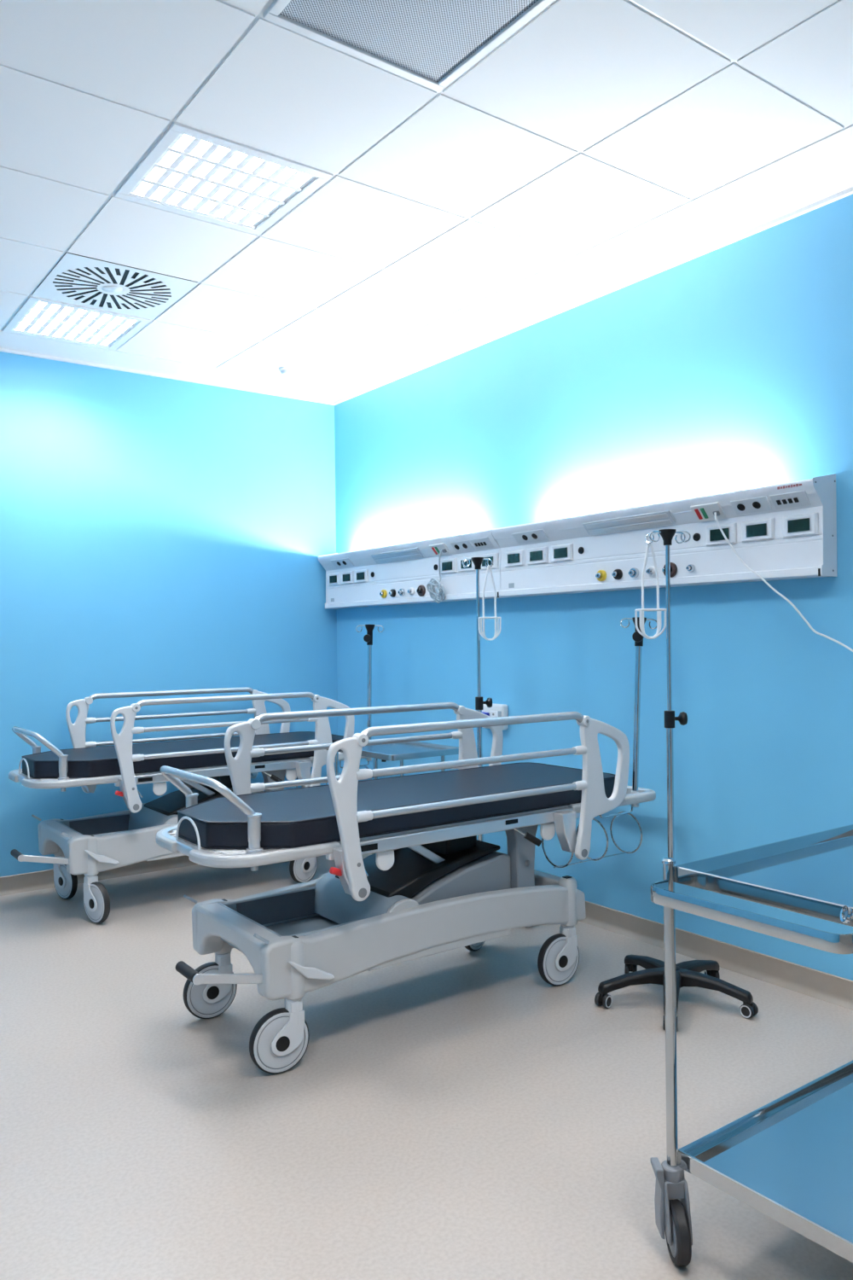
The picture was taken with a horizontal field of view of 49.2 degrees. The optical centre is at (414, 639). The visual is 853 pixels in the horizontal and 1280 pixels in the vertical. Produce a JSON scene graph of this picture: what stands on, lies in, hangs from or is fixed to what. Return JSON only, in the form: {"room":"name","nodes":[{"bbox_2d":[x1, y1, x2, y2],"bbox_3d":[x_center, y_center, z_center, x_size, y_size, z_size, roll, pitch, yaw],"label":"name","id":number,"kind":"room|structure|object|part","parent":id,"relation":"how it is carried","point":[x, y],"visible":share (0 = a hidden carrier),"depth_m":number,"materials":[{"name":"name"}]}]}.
{"room":"hospital recovery room","nodes":[
{"label":"hospital recovery room","id":0,"kind":"room"},
{"bbox_2d":[0,351,337,877],"bbox_3d":[-2.560,-0.213,5.024,4.930,3.250,0.100,-1,0,-36],"label":"wall","id":1,"kind":"structure","parent":0,"point":[157,533],"depth_m":5.64,"materials":[{"name":"blue paint"}]},
{"bbox_2d":[0,855,197,896],"bbox_3d":[-2.463,1.362,4.997,4.830,0.098,0.034,-1,0,-36],"label":"baseboard","id":2,"kind":"structure","parent":1,"relation":"attached to","point":[24,882],"depth_m":5.38,"materials":[{"name":"beige plastic"}]},
{"bbox_2d":[0,347,333,404],"bbox_3d":[-2.508,-1.599,4.999,4.808,0.016,0.022,-1,0,-36],"label":"trim","id":3,"kind":"structure","parent":1,"relation":"attached to","point":[3,350],"depth_m":5.67,"materials":[{"name":"white metal"}]},
{"bbox_2d":[0,853,852,1279],"bbox_3d":[-0.357,1.434,2.085,5.030,0.100,7.420,-1,0,-36],"label":"floor","id":4,"kind":"structure","parent":0,"point":[458,1114],"depth_m":2.76,"materials":[{"name":"beige plastic"}]},
{"bbox_2d":[8,686,372,923],"bbox_3d":[-1.186,0.849,5.280,2.146,1.096,0.845,-1,0,-36],"label":"stretcher","id":5,"kind":"object","parent":4,"relation":"on","point":[87,846],"visible":0.73,"depth_m":4.96,"materials":[{"name":"white plastic"}]},
{"bbox_2d":[31,745,41,754],"bbox_3d":[-2.019,0.662,4.990,0.054,0.179,0.054,-1,0,-36],"label":"bracket","id":6,"kind":"object","parent":5,"relation":"attached to","point":[36,749],"depth_m":4.97,"materials":[{"name":"grey metal"}]},
{"bbox_3d":[-1.923,0.531,4.750,0.147,0.155,0.531,-1,0,-36],"label":"push handle","id":7,"kind":"part","parent":5,"relation":"part of","materials":[{"name":"grey metal"}]},
{"bbox_2d":[57,754,69,791],"bbox_3d":[-1.724,0.658,4.582,0.054,0.179,0.054,-1,0,-36],"label":"bracket","id":8,"kind":"object","parent":5,"relation":"attached to","point":[63,762],"depth_m":4.56,"materials":[{"name":"grey metal"}]},
{"bbox_3d":[-1.882,0.605,5.256,0.151,0.532,0.026,-1,0,-36],"label":"rail post","id":9,"kind":"part","parent":5,"relation":"part of","materials":[{"name":"white plastic"}]},
{"bbox_2d":[56,813,139,845],"bbox_3d":[-1.607,1.040,4.974,0.475,0.124,0.500,-1,0,-36],"label":"tub","id":10,"kind":"object","parent":5,"relation":"in","point":[110,823],"depth_m":5.14,"materials":[{"name":"plastic"}]},
{"bbox_3d":[-1.471,0.772,4.658,0.046,0.033,0.020,-1,0,-36],"label":"release lever","id":11,"kind":"part","parent":5,"relation":"part of","materials":[{"name":"red plastic"}]},
{"bbox_3d":[-1.429,0.599,4.629,0.151,0.532,0.026,-1,0,-36],"label":"rail post","id":12,"kind":"part","parent":5,"relation":"part of","materials":[{"name":"white plastic"}]},
{"bbox_3d":[-1.371,0.717,4.759,0.075,0.020,0.003,-1,0,-36],"label":"name plate","id":13,"kind":"part","parent":5,"relation":"part of","materials":[{"name":"black plastic"}]},
{"bbox_3d":[-1.429,0.333,5.587,1.059,0.056,0.030,-1,0,-36],"label":"rail","id":14,"kind":"part","parent":5,"relation":"part of","materials":[{"name":"grey metal"}]},
{"bbox_3d":[-1.232,0.641,5.248,1.790,0.086,0.590,-1,0,-36],"label":"mattress","id":15,"kind":"part","parent":5,"relation":"part of","materials":[{"name":"black leather"}]},
{"bbox_3d":[-1.173,0.817,5.117,0.233,0.160,0.018,-1,0,-36],"label":"lift arm","id":16,"kind":"part","parent":5,"relation":"part of","materials":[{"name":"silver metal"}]},
{"bbox_3d":[-0.975,0.327,4.959,1.059,0.056,0.030,-1,0,-36],"label":"rail","id":17,"kind":"part","parent":5,"relation":"part of","materials":[{"name":"grey metal"}]},
{"bbox_2d":[355,624,383,739],"bbox_3d":[-0.268,0.287,5.625,0.147,0.753,0.090,1,-1,-36],"label":"pole","id":18,"kind":"object","parent":5,"relation":"on","point":[369,637],"visible":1,"depth_m":5.61,"materials":[{"name":"silver metal"}]},
{"bbox_3d":[-0.273,-0.005,5.604,0.047,0.048,0.052,-1,0,36],"label":"clamp knob","id":19,"kind":"part","parent":18,"relation":"part of","materials":[{"name":"black plastic"}]},
{"bbox_2d":[325,741,459,867],"bbox_3d":[-0.110,0.983,5.075,0.539,0.804,0.660,-1,0,-36],"label":"trolley","id":20,"kind":"object","parent":4,"relation":"on","point":[402,751],"visible":0.1,"depth_m":5.01,"materials":[{"name":"metal"}]},
{"bbox_3d":[-0.424,0.949,5.133,0.022,0.670,0.022,-1,0,-36],"label":"post","id":21,"kind":"part","parent":20,"relation":"part of","materials":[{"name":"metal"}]},
{"bbox_3d":[-0.195,0.946,4.816,0.022,0.670,0.022,-1,0,-36],"label":"post","id":22,"kind":"part","parent":20,"relation":"part of","materials":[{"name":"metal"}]},
{"bbox_3d":[-0.067,0.945,5.390,0.022,0.670,0.022,-1,0,-36],"label":"post","id":23,"kind":"part","parent":20,"relation":"part of","materials":[{"name":"metal"}]},
{"bbox_3d":[0.161,0.942,5.074,0.022,0.670,0.022,-1,0,-36],"label":"post","id":24,"kind":"part","parent":20,"relation":"part of","materials":[{"name":"metal"}]},
{"bbox_2d":[155,702,656,1074],"bbox_3d":[0.032,0.834,3.655,2.138,1.096,0.823,-1,0,-36],"label":"stretcher","id":25,"kind":"object","parent":4,"relation":"on","point":[429,887],"visible":1,"depth_m":3.40,"materials":[{"name":"white plastic"}]},
{"bbox_2d":[185,792,198,808],"bbox_3d":[-0.802,0.646,3.365,0.054,0.179,0.054,-1,0,-36],"label":"bracket","id":26,"kind":"object","parent":25,"relation":"attached to","point":[191,798],"depth_m":3.35,"materials":[{"name":"grey metal"}]},
{"bbox_3d":[-0.705,0.515,3.125,0.147,0.155,0.531,-1,0,-36],"label":"push handle","id":27,"kind":"part","parent":25,"relation":"part of","materials":[{"name":"grey metal"}]},
{"bbox_3d":[-0.664,0.590,3.632,0.151,0.532,0.026,-1,0,-36],"label":"rail post","id":28,"kind":"part","parent":25,"relation":"part of","materials":[{"name":"white plastic"}]},
{"bbox_2d":[245,812,262,871],"bbox_3d":[-0.506,0.642,2.957,0.054,0.179,0.054,-1,0,-36],"label":"bracket","id":29,"kind":"object","parent":25,"relation":"attached to","point":[254,823],"depth_m":2.94,"materials":[{"name":"grey metal"}]},
{"bbox_2d":[217,886,366,951],"bbox_3d":[-0.389,1.024,3.349,0.475,0.124,0.500,-1,0,-36],"label":"tub","id":30,"kind":"object","parent":25,"relation":"in","point":[299,911],"depth_m":3.50,"materials":[{"name":"plastic"}]},
{"bbox_3d":[-0.253,0.756,3.034,0.046,0.033,0.020,-1,0,-36],"label":"release lever","id":31,"kind":"part","parent":25,"relation":"part of","materials":[{"name":"red plastic"}]},
{"bbox_3d":[-0.211,0.584,3.004,0.151,0.532,0.026,-1,0,-36],"label":"rail post","id":32,"kind":"part","parent":25,"relation":"part of","materials":[{"name":"white plastic"}]},
{"bbox_3d":[-0.211,0.317,3.962,1.059,0.056,0.030,-1,0,-36],"label":"rail","id":33,"kind":"part","parent":25,"relation":"part of","materials":[{"name":"grey metal"}]},
{"bbox_3d":[-0.154,0.701,3.134,0.075,0.020,0.003,-1,0,-36],"label":"name plate","id":34,"kind":"part","parent":25,"relation":"part of","materials":[{"name":"black plastic"}]},
{"bbox_3d":[-0.015,0.625,3.623,1.790,0.086,0.590,-1,0,-36],"label":"mattress","id":35,"kind":"part","parent":25,"relation":"part of","materials":[{"name":"black leather"}]},
{"bbox_3d":[0.045,0.801,3.492,0.233,0.160,0.018,-1,0,-36],"label":"lift arm","id":36,"kind":"part","parent":25,"relation":"part of","materials":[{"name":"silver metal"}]},
{"bbox_3d":[0.242,0.311,3.335,1.059,0.056,0.030,-1,0,-36],"label":"rail","id":37,"kind":"part","parent":25,"relation":"part of","materials":[{"name":"grey metal"}]},
{"bbox_3d":[0.410,0.736,3.550,0.066,0.046,0.010,-1,0,-1],"label":"tilt lever","id":38,"kind":"part","parent":25,"relation":"part of","materials":[{"name":"silver metal"}]},
{"bbox_2d":[620,616,657,791],"bbox_3d":[0.979,0.277,4.011,0.160,0.743,0.079,-1,0,-24],"label":"pole","id":39,"kind":"object","parent":25,"relation":"on","point":[637,637],"visible":0.88,"depth_m":4.00,"materials":[{"name":"silver metal"}]},
{"bbox_3d":[0.958,-0.011,3.994,0.047,0.048,0.052,-1,0,5],"label":"clamp knob","id":40,"kind":"part","parent":39,"relation":"part of","materials":[{"name":"black plastic"}]},
{"bbox_2d":[462,557,533,927],"bbox_3d":[0.347,0.486,4.657,0.582,1.787,0.595,-1,0,-36],"label":"stand","id":41,"kind":"object","parent":4,"relation":"on","point":[480,702],"visible":0.17,"depth_m":4.64,"materials":[{"name":"silver metal"}]},
{"bbox_3d":[0.371,0.317,4.651,0.055,0.052,0.049,-1,0,-36],"label":"clamp knob","id":42,"kind":"part","parent":41,"relation":"part of","materials":[{"name":"black plastic"}]},
{"bbox_2d":[478,564,501,640],"bbox_3d":[0.373,-0.179,4.607,0.108,0.372,0.068,-1,0,-7],"label":"holder","id":43,"kind":"object","parent":41,"relation":"hanging from","point":[482,633],"visible":1,"depth_m":4.60,"materials":[{"name":"white metal"}]},
{"bbox_2d":[594,529,758,1031],"bbox_3d":[0.981,0.477,3.553,0.592,1.787,0.595,-1,0,-36],"label":"stand","id":44,"kind":"object","parent":4,"relation":"on","point":[688,974],"visible":0.93,"depth_m":3.53,"materials":[{"name":"silver metal"}]},
{"bbox_3d":[0.710,1.333,3.486,0.016,0.037,0.036,-1,0,45],"label":"caster stem","id":45,"kind":"part","parent":44,"relation":"part of","materials":[{"name":"black plastic"}]},
{"bbox_3d":[0.884,1.331,3.800,0.016,0.037,0.036,-1,0,14],"label":"caster stem","id":46,"kind":"part","parent":44,"relation":"part of","materials":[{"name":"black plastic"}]},
{"bbox_3d":[0.828,1.287,3.513,0.272,0.072,0.066,-1,0,-10],"label":"leg","id":47,"kind":"part","parent":44,"relation":"part of","materials":[{"name":"black plastic"}]},
{"bbox_3d":[0.924,1.286,3.684,0.066,0.072,0.272,-1,0,-22],"label":"leg","id":48,"kind":"part","parent":44,"relation":"part of","materials":[{"name":"black plastic"}]},
{"bbox_2d":[634,542,666,639],"bbox_3d":[0.906,-0.186,3.574,0.108,0.372,0.068,-1,0,-4],"label":"holder","id":49,"kind":"object","parent":44,"relation":"hanging from","point":[642,609],"visible":1,"depth_m":3.57,"materials":[{"name":"white metal"}]},
{"bbox_3d":[0.936,1.285,3.390,0.066,0.072,0.272,-1,0,17],"label":"leg","id":50,"kind":"part","parent":44,"relation":"part of","materials":[{"name":"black metal"}]},
{"bbox_3d":[1.017,0.301,3.538,0.055,0.052,0.051,-1,0,-36],"label":"clamp knob","id":51,"kind":"part","parent":44,"relation":"part of","materials":[{"name":"black plastic"}]},
{"bbox_3d":[1.102,1.284,3.639,0.272,0.072,0.066,-1,0,-40],"label":"leg","id":52,"kind":"part","parent":44,"relation":"part of","materials":[{"name":"black plastic"}]},
{"bbox_3d":[1.190,1.327,3.723,0.016,0.037,0.036,-1,0,2],"label":"caster stem","id":53,"kind":"part","parent":44,"relation":"part of","materials":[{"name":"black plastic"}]},
{"bbox_3d":[1.111,1.284,3.452,0.272,0.072,0.066,-1,0,34],"label":"leg","id":54,"kind":"part","parent":44,"relation":"part of","materials":[{"name":"black plastic"}]},
{"bbox_2d":[651,824,852,1266],"bbox_3d":[1.032,0.928,2.139,0.953,0.881,0.554,-1,0,-36],"label":"trolley","id":55,"kind":"object","parent":4,"relation":"on","point":[789,1159],"visible":1,"depth_m":2.08,"materials":[{"name":"metal"}]},
{"bbox_3d":[0.578,0.855,2.099,0.025,0.707,0.025,-1,0,-36],"label":"post","id":56,"kind":"part","parent":55,"relation":"part of","materials":[{"name":"metal"}]},
{"bbox_3d":[0.672,0.555,1.884,0.078,0.035,0.460,-1,0,-36],"label":"push handle","id":57,"kind":"part","parent":55,"relation":"part of","materials":[{"name":"metal"}]},
{"bbox_2d":[674,824,852,926],"bbox_3d":[1.046,0.523,2.155,0.818,0.036,0.450,-1,0,-36],"label":"shelf","id":58,"kind":"object","parent":55,"relation":"attached to","point":[811,875],"depth_m":2.11,"materials":[{"name":"metal"}]},
{"bbox_2d":[678,1059,852,1262],"bbox_3d":[1.053,1.161,2.154,0.818,0.036,0.450,-1,0,-36],"label":"shelf","id":59,"kind":"object","parent":55,"relation":"attached to","point":[789,1159],"depth_m":2.10,"materials":[{"name":"metal"}]},
{"bbox_2d":[0,0,852,401],"bbox_3d":[-0.391,-1.645,2.089,4.830,0.019,7.220,-1,0,-36],"label":"ceiling","id":60,"kind":"structure","parent":0,"point":[579,72],"depth_m":3.19,"materials":[{"name":"white tile"}]},
{"bbox_2d":[2,287,151,350],"bbox_3d":[-1.747,-1.653,4.814,0.585,0.075,0.585,-1,0,-36],"label":"ceiling light","id":61,"kind":"object","parent":60,"relation":"attached to","point":[40,317],"visible":0.91,"depth_m":4.82,"materials":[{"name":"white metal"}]},
{"bbox_2d":[31,252,197,319],"bbox_3d":[-1.396,-1.671,4.328,0.584,0.104,0.584,-1,0,-36],"label":"ceiling vent","id":62,"kind":"object","parent":60,"relation":"in","point":[76,279],"visible":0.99,"depth_m":4.30,"materials":[{"name":"white plastic"}]},
{"bbox_2d":[114,121,333,235],"bbox_3d":[-0.693,-1.666,3.356,0.585,0.075,0.585,-1,0,-36],"label":"ceiling light","id":63,"kind":"object","parent":60,"relation":"attached to","point":[189,171],"visible":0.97,"depth_m":3.36,"materials":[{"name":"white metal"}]},
{"bbox_2d":[279,366,296,376],"bbox_3d":[-0.762,-1.607,5.615,0.100,0.042,0.100,-1,0,-36],"label":"smoke detector","id":64,"kind":"object","parent":60,"relation":"attached to","point":[285,370],"visible":1,"depth_m":5.58,"materials":[{"name":"white plastic"}]},
{"bbox_2d":[262,0,555,92],"bbox_3d":[0.011,-1.644,2.383,0.585,0.018,0.585,-1,0,-36],"label":"ceiling vent","id":65,"kind":"object","parent":60,"relation":"in","point":[429,43],"visible":1,"depth_m":2.50,"materials":[{"name":"white metal"}]},
{"bbox_2d":[0,0,852,382],"bbox_3d":[-0.476,-1.653,2.031,4.215,0.026,6.615,-1,0,-36],"label":"grid","id":66,"kind":"structure","parent":60,"relation":"attached to","point":[267,5],"depth_m":3.05,"materials":[{"name":"white metal"}]},
{"bbox_2d":[334,193,852,980],"bbox_3d":[1.622,-0.261,3.531,0.100,3.250,7.420,-1,0,-36],"label":"wall","id":67,"kind":"structure","parent":0,"point":[729,368],"depth_m":4.20,"materials":[{"name":"blue paint"}]},
{"bbox_2d":[317,529,506,609],"bbox_3d":[-0.061,-0.406,5.637,0.157,0.386,1.798,-1,0,-36],"label":"wall panel","id":68,"kind":"object","parent":67,"relation":"attached to","point":[400,573],"visible":0.9,"depth_m":5.53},
{"bbox_3d":[-0.537,-0.402,6.259,0.011,0.082,0.145,-1,0,-36],"label":"socket plate","id":69,"kind":"part","parent":68,"relation":"part of","materials":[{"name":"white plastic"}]},
{"bbox_3d":[-0.471,-0.500,6.126,0.047,0.052,0.225,-1,0,-36],"label":"fascia plate","id":70,"kind":"part","parent":68,"relation":"part of","materials":[{"name":"ceramic"}]},
{"bbox_3d":[-0.439,-0.403,6.123,0.011,0.082,0.145,-1,0,-36],"label":"socket plate","id":71,"kind":"part","parent":68,"relation":"part of","materials":[{"name":"white ceramic"}]},
{"bbox_3d":[-0.338,-0.405,5.984,0.011,0.082,0.145,-1,0,-36],"label":"socket plate","id":72,"kind":"part","parent":68,"relation":"part of","materials":[{"name":"white ceramic"}]},
{"bbox_2d":[379,589,387,598],"bbox_3d":[-0.194,-0.281,5.769,0.030,0.052,0.052,-1,0,-36],"label":"outlet","id":73,"kind":"object","parent":68,"relation":"attached to","point":[383,593],"depth_m":5.76,"materials":[{"name":"yellow metal"}]},
{"bbox_2d":[389,588,395,597],"bbox_3d":[-0.136,-0.281,5.689,0.030,0.048,0.048,-1,0,-36],"label":"outlet","id":74,"kind":"object","parent":68,"relation":"attached to","point":[392,591],"depth_m":5.68,"materials":[{"name":"black metal"}]},
{"bbox_2d":[370,546,424,563],"bbox_3d":[-0.104,-0.504,5.617,0.050,0.054,0.500,-1,0,-36],"label":"light","id":75,"kind":"object","parent":68,"relation":"attached to","point":[387,555],"depth_m":5.60,"materials":[{"name":"white plastic"}]},
{"bbox_2d":[397,588,405,596],"bbox_3d":[-0.079,-0.282,5.611,0.030,0.046,0.046,-1,0,-36],"label":"outlet","id":76,"kind":"object","parent":68,"relation":"attached to","point":[401,592],"depth_m":5.60,"materials":[{"name":"silver metal"}]},
{"bbox_2d":[407,587,414,595],"bbox_3d":[-0.021,-0.283,5.530,0.030,0.046,0.046,-1,0,-36],"label":"outlet","id":77,"kind":"object","parent":68,"relation":"attached to","point":[410,590],"depth_m":5.52,"materials":[{"name":"silver metal"}]},
{"bbox_2d":[416,585,425,596],"bbox_3d":[0.037,-0.283,5.451,0.030,0.066,0.066,-1,0,-36],"label":"outlet","id":78,"kind":"object","parent":68,"relation":"attached to","point":[421,590],"depth_m":5.44,"materials":[{"name":"black plastic"}]},
{"bbox_2d":[426,549,445,603],"bbox_3d":[0.129,-0.352,5.285,0.052,0.298,0.150,-1,0,-36],"label":"cord","id":79,"kind":"object","parent":68,"relation":"attached to","point":[436,597],"visible":1,"depth_m":5.27,"materials":[{"name":"grey plastic"}]},
{"bbox_3d":[0.147,-0.506,5.269,0.058,0.063,0.135,-1,0,-36],"label":"call plate","id":80,"kind":"part","parent":68,"relation":"part of","materials":[{"name":"white plastic"}]},
{"bbox_3d":[0.192,-0.411,5.251,0.011,0.082,0.145,-1,0,-36],"label":"socket plate","id":81,"kind":"part","parent":68,"relation":"part of","materials":[{"name":"white ceramic"}]},
{"bbox_3d":[0.265,-0.509,5.107,0.047,0.052,0.160,-1,0,-36],"label":"fascia plate","id":82,"kind":"part","parent":68,"relation":"part of","materials":[{"name":"ceramic"}]},
{"bbox_3d":[0.291,-0.413,5.113,0.011,0.082,0.145,-1,0,-36],"label":"socket plate","id":83,"kind":"part","parent":68,"relation":"part of","materials":[{"name":"white ceramic"}]},
{"bbox_3d":[0.363,-0.510,4.972,0.047,0.052,0.145,-1,0,-36],"label":"fascia plate","id":84,"kind":"part","parent":68,"relation":"part of","materials":[{"name":"ceramic"}]},
{"bbox_3d":[0.397,-0.414,4.967,0.011,0.082,0.145,-1,0,-36],"label":"socket plate","id":85,"kind":"part","parent":68,"relation":"part of","materials":[{"name":"white ceramic"}]},
{"bbox_2d":[482,703,508,730],"bbox_3d":[0.430,0.419,5.051,0.063,0.136,0.184,-1,0,-36],"label":"outlet box","id":86,"kind":"object","parent":67,"relation":"attached to","point":[497,710],"visible":0.46,"depth_m":5.00,"materials":[{"name":"white plastic"}]},
{"bbox_2d":[489,710,497,717],"bbox_3d":[0.430,0.427,5.024,0.008,0.080,0.055,-1,0,-36],"label":"socket","id":87,"kind":"object","parent":86,"relation":"attached to","point":[492,713],"depth_m":5.02,"materials":[{"name":"grey plastic"}]},
{"bbox_2d":[331,186,852,405],"bbox_3d":[1.557,-1.647,3.497,0.022,0.016,7.220,-1,0,-36],"label":"trim","id":88,"kind":"structure","parent":67,"relation":"attached to","point":[849,191],"depth_m":4.26,"materials":[{"name":"white metal"}]},
{"bbox_2d":[372,852,852,1010],"bbox_3d":[1.585,1.315,3.490,0.034,0.098,7.220,-1,0,-36],"label":"baseboard","id":89,"kind":"structure","parent":67,"relation":"attached to","point":[830,988],"depth_m":3.86,"materials":[{"name":"beige plastic"}]},
{"bbox_2d":[491,473,837,597],"bbox_3d":[0.995,-0.419,4.176,0.157,0.386,1.800,-1,0,-36],"label":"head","id":90,"kind":"object","parent":67,"relation":"attached to","point":[785,531],"visible":0.97,"depth_m":3.92},
{"bbox_3d":[0.517,-0.415,4.800,0.011,0.082,0.145,-1,0,-36],"label":"socket plate","id":91,"kind":"part","parent":90,"relation":"part of","materials":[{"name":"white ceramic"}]},
{"bbox_3d":[0.583,-0.513,4.668,0.047,0.052,0.225,-1,0,-36],"label":"fascia plate","id":92,"kind":"part","parent":90,"relation":"part of","materials":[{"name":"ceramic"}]},
{"bbox_2d":[531,533,537,539],"bbox_3d":[0.600,-0.512,4.637,0.024,0.027,0.033,-1,0,-36],"label":"socket","id":93,"kind":"object","parent":90,"relation":"attached to","point":[534,536],"depth_m":4.64,"materials":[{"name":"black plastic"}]},
{"bbox_3d":[0.616,-0.417,4.664,0.011,0.082,0.145,-1,0,-36],"label":"socket plate","id":94,"kind":"part","parent":90,"relation":"part of","materials":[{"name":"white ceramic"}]},
{"bbox_3d":[0.716,-0.418,4.525,0.011,0.082,0.145,-1,0,-36],"label":"socket plate","id":95,"kind":"part","parent":90,"relation":"part of","materials":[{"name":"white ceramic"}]},
{"bbox_2d":[595,570,606,581],"bbox_3d":[0.861,-0.294,4.311,0.030,0.052,0.052,-1,0,-36],"label":"outlet","id":96,"kind":"object","parent":90,"relation":"attached to","point":[601,575],"depth_m":4.30,"materials":[{"name":"yellow metal"}]},
{"bbox_2d":[611,569,622,579],"bbox_3d":[0.919,-0.295,4.230,0.030,0.048,0.048,-1,0,-36],"label":"outlet","id":97,"kind":"object","parent":90,"relation":"attached to","point":[616,573],"depth_m":4.22,"materials":[{"name":"black metal"}]},
{"bbox_2d":[582,510,675,535],"bbox_3d":[0.950,-0.517,4.159,0.050,0.054,0.500,-1,0,-36],"label":"light","id":98,"kind":"object","parent":90,"relation":"attached to","point":[630,522],"depth_m":4.14,"materials":[{"name":"white plastic"}]},
{"bbox_2d":[628,567,639,577],"bbox_3d":[0.975,-0.295,4.153,0.030,0.046,0.046,-1,0,-36],"label":"outlet","id":99,"kind":"object","parent":90,"relation":"attached to","point":[633,572],"depth_m":4.14,"materials":[{"name":"silver metal"}]},
{"bbox_2d":[645,565,656,576],"bbox_3d":[1.034,-0.296,4.072,0.030,0.046,0.046,-1,0,-36],"label":"outlet","id":100,"kind":"object","parent":90,"relation":"attached to","point":[650,570],"depth_m":4.07,"materials":[{"name":"silver metal"}]},
{"bbox_2d":[663,562,677,577],"bbox_3d":[1.091,-0.297,3.992,0.030,0.066,0.066,-1,0,-36],"label":"outlet","id":101,"kind":"object","parent":90,"relation":"attached to","point":[673,565],"depth_m":3.98,"materials":[{"name":"black plastic"}]},
{"bbox_2d":[686,564,695,571],"bbox_3d":[1.155,-0.298,3.904,0.030,0.032,0.032,-1,0,-36],"label":"outlet","id":102,"kind":"object","parent":90,"relation":"attached to","point":[689,567],"depth_m":3.90,"materials":[{"name":"silver metal"}]},
{"bbox_3d":[1.202,-0.520,3.810,0.058,0.063,0.135,-1,0,-36],"label":"call plate","id":103,"kind":"part","parent":90,"relation":"part of","materials":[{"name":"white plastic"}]},
{"bbox_3d":[1.246,-0.425,3.792,0.011,0.082,0.145,-1,0,-36],"label":"socket plate","id":104,"kind":"part","parent":90,"relation":"part of","materials":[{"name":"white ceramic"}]},
{"bbox_2d":[737,503,745,511],"bbox_3d":[1.292,-0.521,3.680,0.024,0.027,0.033,-1,0,-36],"label":"socket","id":105,"kind":"object","parent":90,"relation":"attached to","point":[741,507],"depth_m":3.68,"materials":[{"name":"black plastic"}]},
{"bbox_3d":[1.320,-0.522,3.649,0.047,0.052,0.160,-1,0,-36],"label":"fascia plate","id":106,"kind":"part","parent":90,"relation":"part of","materials":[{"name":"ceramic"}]},
{"bbox_2d":[752,501,761,508],"bbox_3d":[1.332,-0.521,3.624,0.024,0.027,0.033,-1,0,-36],"label":"socket","id":107,"kind":"object","parent":90,"relation":"attached to","point":[755,504],"depth_m":3.62,"materials":[{"name":"black plastic"}]},
{"bbox_3d":[1.346,-0.426,3.654,0.011,0.082,0.145,-1,0,-36],"label":"socket plate","id":108,"kind":"part","parent":90,"relation":"part of","materials":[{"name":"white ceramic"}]},
{"bbox_2d":[714,512,852,651],"bbox_3d":[1.598,-0.139,3.368,0.070,0.754,1.094,-1,0,-42],"label":"cord","id":109,"kind":"object","parent":90,"relation":"hanging from","point":[715,513],"visible":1,"depth_m":3.59,"materials":[{"name":"white plastic"}]},
{"bbox_3d":[1.418,-0.524,3.513,0.047,0.052,0.145,-1,0,-36],"label":"fascia plate","id":110,"kind":"part","parent":90,"relation":"part of","materials":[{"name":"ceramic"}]},
{"bbox_3d":[1.451,-0.427,3.508,0.011,0.082,0.145,-1,0,-36],"label":"socket plate","id":111,"kind":"part","parent":90,"relation":"part of","materials":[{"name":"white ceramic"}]}
]}

